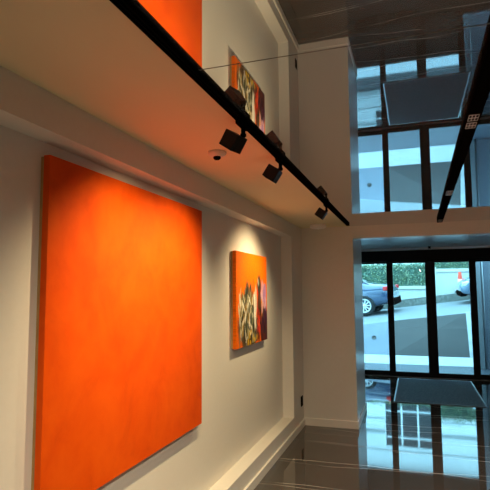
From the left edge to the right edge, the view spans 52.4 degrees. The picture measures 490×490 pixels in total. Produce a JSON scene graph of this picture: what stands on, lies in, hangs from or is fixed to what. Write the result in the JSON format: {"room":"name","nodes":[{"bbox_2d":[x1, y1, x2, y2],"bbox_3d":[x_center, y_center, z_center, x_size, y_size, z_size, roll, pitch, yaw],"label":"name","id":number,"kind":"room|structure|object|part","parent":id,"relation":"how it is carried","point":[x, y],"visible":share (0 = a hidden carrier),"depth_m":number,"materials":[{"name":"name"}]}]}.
{"room":"art gallery","nodes":[
{"label":"art gallery","id":0,"kind":"room"},
{"bbox_2d":[0,66,303,489],"bbox_3d":[-0.698,0.679,2.623,0.362,2.439,9.819,-2,-6,19],"label":"wall","id":1,"kind":"structure","parent":0,"point":[251,394],"depth_m":3.20,"materials":[{"name":"paint"}]},
{"bbox_2d":[31,155,201,489],"bbox_3d":[-0.578,0.426,2.761,0.048,1.477,1.578,-2,-6,19],"label":"painting","id":2,"kind":"object","parent":1,"relation":"attached to","point":[118,377],"visible":1,"depth_m":2.44,"materials":[{"name":"orange paint"}]},
{"bbox_2d":[231,250,266,348],"bbox_3d":[0.051,0.498,4.630,0.048,0.827,0.928,-2,-6,19],"label":"painting","id":3,"kind":"object","parent":1,"relation":"attached to","point":[248,271],"visible":1,"depth_m":4.49,"materials":[{"name":"paint"}]},
{"bbox_2d":[244,403,366,489],"bbox_3d":[-0.197,1.832,2.374,0.662,0.090,9.865,-2,-6,19],"label":"baseboard","id":4,"kind":"structure","parent":1,"relation":"attached to","point":[255,481],"depth_m":5.85,"materials":[{"name":"white paint"}]},
{"bbox_2d":[0,0,489,228],"bbox_3d":[1.473,-0.716,1.483,5.300,0.100,8.819,-2,-6,19],"label":"ceiling","id":5,"kind":"structure","parent":0,"point":[374,128],"depth_m":1.94,"materials":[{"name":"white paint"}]},
{"bbox_2d":[208,149,225,159],"bbox_3d":[-0.159,-0.508,2.833,0.108,0.044,0.108,-2,-6,19],"label":"smoke detector","id":6,"kind":"object","parent":5,"relation":"attached to","point":[216,154],"visible":1,"depth_m":2.80,"materials":[{"name":"white plastic"}]},
{"bbox_2d":[109,0,349,225],"bbox_3d":[-0.124,-0.600,1.960,0.036,0.022,8.518,-2,-6,19],"label":"track rail","id":7,"kind":"object","parent":5,"relation":"attached to","point":[126,7],"visible":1,"depth_m":1.80,"materials":[{"name":"black metal"}]},
{"bbox_2d":[219,120,250,153],"bbox_3d":[-0.053,-0.491,2.308,0.129,0.132,0.120,-2,-6,19],"label":"track spotlight","id":8,"kind":"object","parent":7,"relation":"attached to","point":[235,142],"visible":1,"depth_m":2.28,"materials":[{"name":"black metal"}]},
{"bbox_3d":[-0.008,-0.519,2.296,0.028,0.048,0.028,-2,-6,19],"label":"stem","id":9,"kind":"part","parent":8,"relation":"part of","materials":[{"name":"black metal"}]},
{"bbox_2d":[262,158,285,183],"bbox_3d":[0.168,-0.434,2.949,0.122,0.132,0.120,-2,-6,19],"label":"track spotlight","id":10,"kind":"object","parent":7,"relation":"attached to","point":[272,173],"visible":1,"depth_m":2.92,"materials":[{"name":"black metal"}]},
{"bbox_2d":[315,204,328,219],"bbox_3d":[0.692,-0.295,4.497,0.122,0.132,0.120,-2,-6,19],"label":"track spotlight","id":11,"kind":"object","parent":7,"relation":"attached to","point":[320,213],"visible":1,"depth_m":4.46,"materials":[{"name":"black metal"}]},
{"bbox_2d":[310,224,325,228],"bbox_3d":[0.881,-0.218,6.005,0.200,0.054,0.200,-2,-6,19],"label":"ceiling sensor","id":12,"kind":"object","parent":5,"relation":"attached to","point":[312,226],"visible":1,"depth_m":5.93,"materials":[{"name":"white plastic"}]},
{"bbox_2d":[202,23,489,69],"bbox_3d":[1.859,-0.703,1.105,4.308,0.001,0.002,-2,-6,19],"label":"trim","id":13,"kind":"structure","parent":5,"relation":"attached to","point":[488,23],"depth_m":1.61,"materials":[{"name":"brown metal"}]},
{"bbox_2d":[437,26,489,222],"bbox_3d":[0.852,-0.622,1.743,0.059,0.031,8.328,-2,-6,19],"label":"rail","id":14,"kind":"object","parent":5,"relation":"attached to","point":[481,87],"visible":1,"depth_m":2.26,"materials":[{"name":"black metal"}]},
{"bbox_2d":[254,375,489,489],"bbox_3d":[1.901,1.993,3.241,5.800,0.100,12.870,-2,-6,19],"label":"floor","id":15,"kind":"structure","parent":0,"point":[396,445],"depth_m":5.12,"materials":[{"name":"stone"}]},
{"bbox_2d":[394,378,487,407],"bbox_3d":[3.128,2.380,8.145,1.261,0.010,2.081,-2,-6,19],"label":"doormat","id":16,"kind":"object","parent":15,"relation":"on","point":[408,390],"visible":1,"depth_m":7.95,"materials":[{"name":"grey fabric"}]},
{"bbox_2d":[301,220,489,420],"bbox_3d":[3.170,0.912,5.988,5.065,2.539,1.046,-2,-6,19],"label":"wall","id":17,"kind":"structure","parent":0,"point":[332,295],"depth_m":6.14,"materials":[{"name":"paint"}]},
{"bbox_2d":[361,235,489,249],"bbox_3d":[3.432,-0.179,7.658,5.550,0.105,3.681,-2,-6,19],"label":"ceiling","id":18,"kind":"structure","parent":0,"point":[462,240],"depth_m":8.57,"materials":[{"name":"white paint"}]},
{"bbox_2d":[361,246,489,251],"bbox_3d":[4.714,0.819,9.244,10.000,3.300,0.300,-2,-6,19],"label":"wall","id":19,"kind":"structure","parent":0,"point":[459,247],"depth_m":9.57,"materials":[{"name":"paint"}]},
{"bbox_2d":[362,262,389,374],"bbox_3d":[2.265,1.451,9.940,1.270,2.196,0.045,-2,-6,19],"label":"window","id":20,"kind":"structure","parent":19,"relation":"in","point":[374,372],"depth_m":9.74,"materials":[{"name":"black metal"}]},
{"bbox_3d":[2.257,0.375,10.039,1.150,0.035,0.045,-2,-6,19],"label":"rail","id":21,"kind":"part","parent":20,"relation":"part of","materials":[{"name":"black metal"}]},
{"bbox_3d":[2.272,2.501,9.843,1.150,0.086,0.045,-2,-6,19],"label":"rail","id":22,"kind":"part","parent":20,"relation":"part of","materials":[{"name":"black metal"}]},
{"bbox_2d":[386,261,433,377],"bbox_3d":[3.168,1.411,9.579,0.797,2.196,0.045,-2,-6,19],"label":"door","id":23,"kind":"structure","parent":19,"relation":"in","point":[389,267],"depth_m":9.57,"materials":[{"name":"black metal"}]},
{"bbox_3d":[3.174,0.335,9.674,0.596,0.035,0.045,-2,-6,19],"label":"rail","id":24,"kind":"part","parent":23,"relation":"part of","materials":[{"name":"black metal"}]},
{"bbox_3d":[3.189,2.461,9.478,0.596,0.086,0.045,-2,-6,19],"label":"rail","id":25,"kind":"part","parent":23,"relation":"part of","materials":[{"name":"black metal"}]},
{"bbox_2d":[361,248,489,262],"bbox_3d":[3.513,0.200,9.586,3.950,0.213,0.126,-2,-6,19],"label":"trim","id":26,"kind":"structure","parent":19,"relation":"attached to","point":[466,253],"depth_m":9.53,"materials":[{"name":"black metal"}]},
{"bbox_2d":[365,374,489,380],"bbox_3d":[3.527,2.494,9.368,3.950,0.004,0.160,-2,-6,19],"label":"trim","id":27,"kind":"structure","parent":19,"relation":"attached to","point":[365,374],"depth_m":9.37,"materials":[{"name":"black metal"}]},
{"bbox_2d":[429,260,480,379],"bbox_3d":[3.926,1.382,9.325,0.803,2.196,0.045,-2,-6,19],"label":"door","id":28,"kind":"structure","parent":19,"relation":"in","point":[472,266],"depth_m":9.26,"materials":[{"name":"black metal"}]},
{"bbox_3d":[3.907,0.307,9.428,0.595,0.035,0.045,-2,-6,19],"label":"rail","id":29,"kind":"part","parent":28,"relation":"part of","materials":[{"name":"black metal"}]},
{"bbox_3d":[3.922,2.433,9.232,0.595,0.086,0.045,-2,-6,19],"label":"rail","id":30,"kind":"part","parent":28,"relation":"part of","materials":[{"name":"black metal"}]},
{"bbox_2d":[475,259,489,379],"bbox_3d":[4.837,1.353,9.077,1.200,2.196,0.045,-2,-6,19],"label":"window","id":31,"kind":"structure","parent":19,"relation":"in","point":[483,376],"depth_m":9.12,"materials":[{"name":"black metal"}]},
{"bbox_3d":[4.845,2.404,8.980,1.080,0.086,0.045,-2,-6,19],"label":"rail","id":32,"kind":"part","parent":31,"relation":"part of","materials":[{"name":"black metal"}]},
{"label":"outside","id":33,"kind":"structure","parent":0,"visible":0},
{"bbox_2d":[365,363,489,374],"bbox_3d":[3.537,2.637,10.247,13.000,0.120,1.510,-2,-6,19],"label":"pavement","id":34,"kind":"structure","parent":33,"point":[370,366],"depth_m":10.44,"materials":[{"name":"grey concrete"}]},
{"bbox_2d":[475,261,489,369],"bbox_3d":[5.826,1.060,10.329,2.000,2.996,0.500,-2,-6,19],"label":"pilaster","id":35,"kind":"object","parent":34,"relation":"on","point":[482,268],"visible":0.49,"depth_m":10.39,"materials":[{"name":"grey paint"}]},
{"bbox_3d":[5.910,1.062,10.364,1.865,2.996,0.380,-2,-6,19],"label":"panel","id":36,"kind":"part","parent":35,"relation":"part of","materials":[{"name":"metal"}]},
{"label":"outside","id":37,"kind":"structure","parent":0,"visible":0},
{"bbox_2d":[364,354,472,366],"bbox_3d":[4.028,2.765,11.696,13.000,0.124,1.560,-2,-6,19],"label":"band","id":38,"kind":"object","parent":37,"point":[368,358],"visible":0.22,"depth_m":11.62,"materials":[{"name":"paint"}]},
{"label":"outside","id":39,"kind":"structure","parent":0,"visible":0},
{"bbox_2d":[465,312,472,357],"bbox_3d":[5.602,2.271,12.394,0.105,1.174,0.680,-2,-6,19],"label":"wall post","id":40,"kind":"object","parent":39,"point":[468,316],"visible":0.47,"depth_m":12.38,"materials":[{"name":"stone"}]},
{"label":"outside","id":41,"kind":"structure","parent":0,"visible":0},
{"bbox_2d":[363,313,469,357],"bbox_3d":[1.651,2.438,13.718,8.235,1.141,0.680,-2,-6,19],"label":"wall","id":42,"kind":"structure","parent":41,"point":[411,336],"depth_m":12.69,"materials":[{"name":"grey concrete"}]},
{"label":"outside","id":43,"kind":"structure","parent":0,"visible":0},
{"bbox_2d":[383,293,469,308],"bbox_3d":[5.654,2.331,18.167,19.000,2.930,0.600,-2,-6,19],"label":"sidewalk","id":44,"kind":"structure","parent":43,"point":[447,297],"depth_m":17.65,"materials":[{"name":"concrete"}]},
{"bbox_2d":[398,267,468,299],"bbox_3d":[5.797,2.300,18.598,19.000,2.867,0.420,-2,-6,19],"label":"wall","id":45,"kind":"structure","parent":44,"relation":"on","point":[445,279],"depth_m":18.07,"materials":[{"name":"paint"}]},
{"bbox_2d":[362,263,425,285],"bbox_3d":[3.499,1.339,20.219,7.750,1.516,1.054,-2,-6,19],"label":"hedge","id":46,"kind":"object","parent":45,"relation":"on","point":[410,274],"visible":0.29,"depth_m":19.09,"materials":[{"name":"green plant"}]},
{"bbox_3d":[1.849,2.839,19.888,10.660,2.087,0.300,-2,-6,19],"label":"panel","id":47,"kind":"part","parent":45,"relation":"part of","materials":[{"name":"white paint"}]},
{"bbox_2d":[435,262,468,268],"bbox_3d":[10.172,0.540,18.015,6.290,1.390,1.087,-2,-6,19],"label":"hedge","id":48,"kind":"object","parent":45,"relation":"on","point":[440,265],"visible":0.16,"depth_m":18.51,"materials":[{"name":"green plant"}]},
{"bbox_3d":[10.910,1.545,16.934,8.200,1.401,0.300,-2,-6,19],"label":"panel","id":49,"kind":"part","parent":45,"relation":"part of","materials":[{"name":"white paint"}]},
{"bbox_2d":[455,272,461,292],"bbox_3d":[7.625,1.321,17.643,0.340,0.740,0.340,-2,-6,19],"label":"traffic cone","id":50,"kind":"object","parent":44,"relation":"on","point":[459,273],"visible":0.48,"depth_m":17.62,"materials":[{"name":"orange plastic"}]},
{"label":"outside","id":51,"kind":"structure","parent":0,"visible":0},
{"bbox_2d":[363,300,470,323],"bbox_3d":[5.321,2.915,15.536,28.000,5.273,5.180,-2,-6,19],"label":"street","id":52,"kind":"structure","parent":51,"point":[455,307],"depth_m":14.96,"materials":[{"name":"grey asphalt"}]},
{"bbox_2d":[362,279,400,315],"bbox_3d":[2.937,1.919,17.349,4.634,1.652,1.884,-3,-6,25],"label":"car","id":53,"kind":"object","parent":52,"relation":"on","point":[374,294],"visible":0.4,"depth_m":15.88,"materials":[{"name":"blue paint"}]},
{"bbox_2d":[456,276,469,296],"bbox_3d":[9.077,0.904,15.427,4.640,1.652,1.872,-2,-6,19],"label":"car","id":54,"kind":"object","parent":52,"relation":"on","point":[463,288],"visible":0.19,"depth_m":15.44,"materials":[{"name":"blue paint"}]}
]}

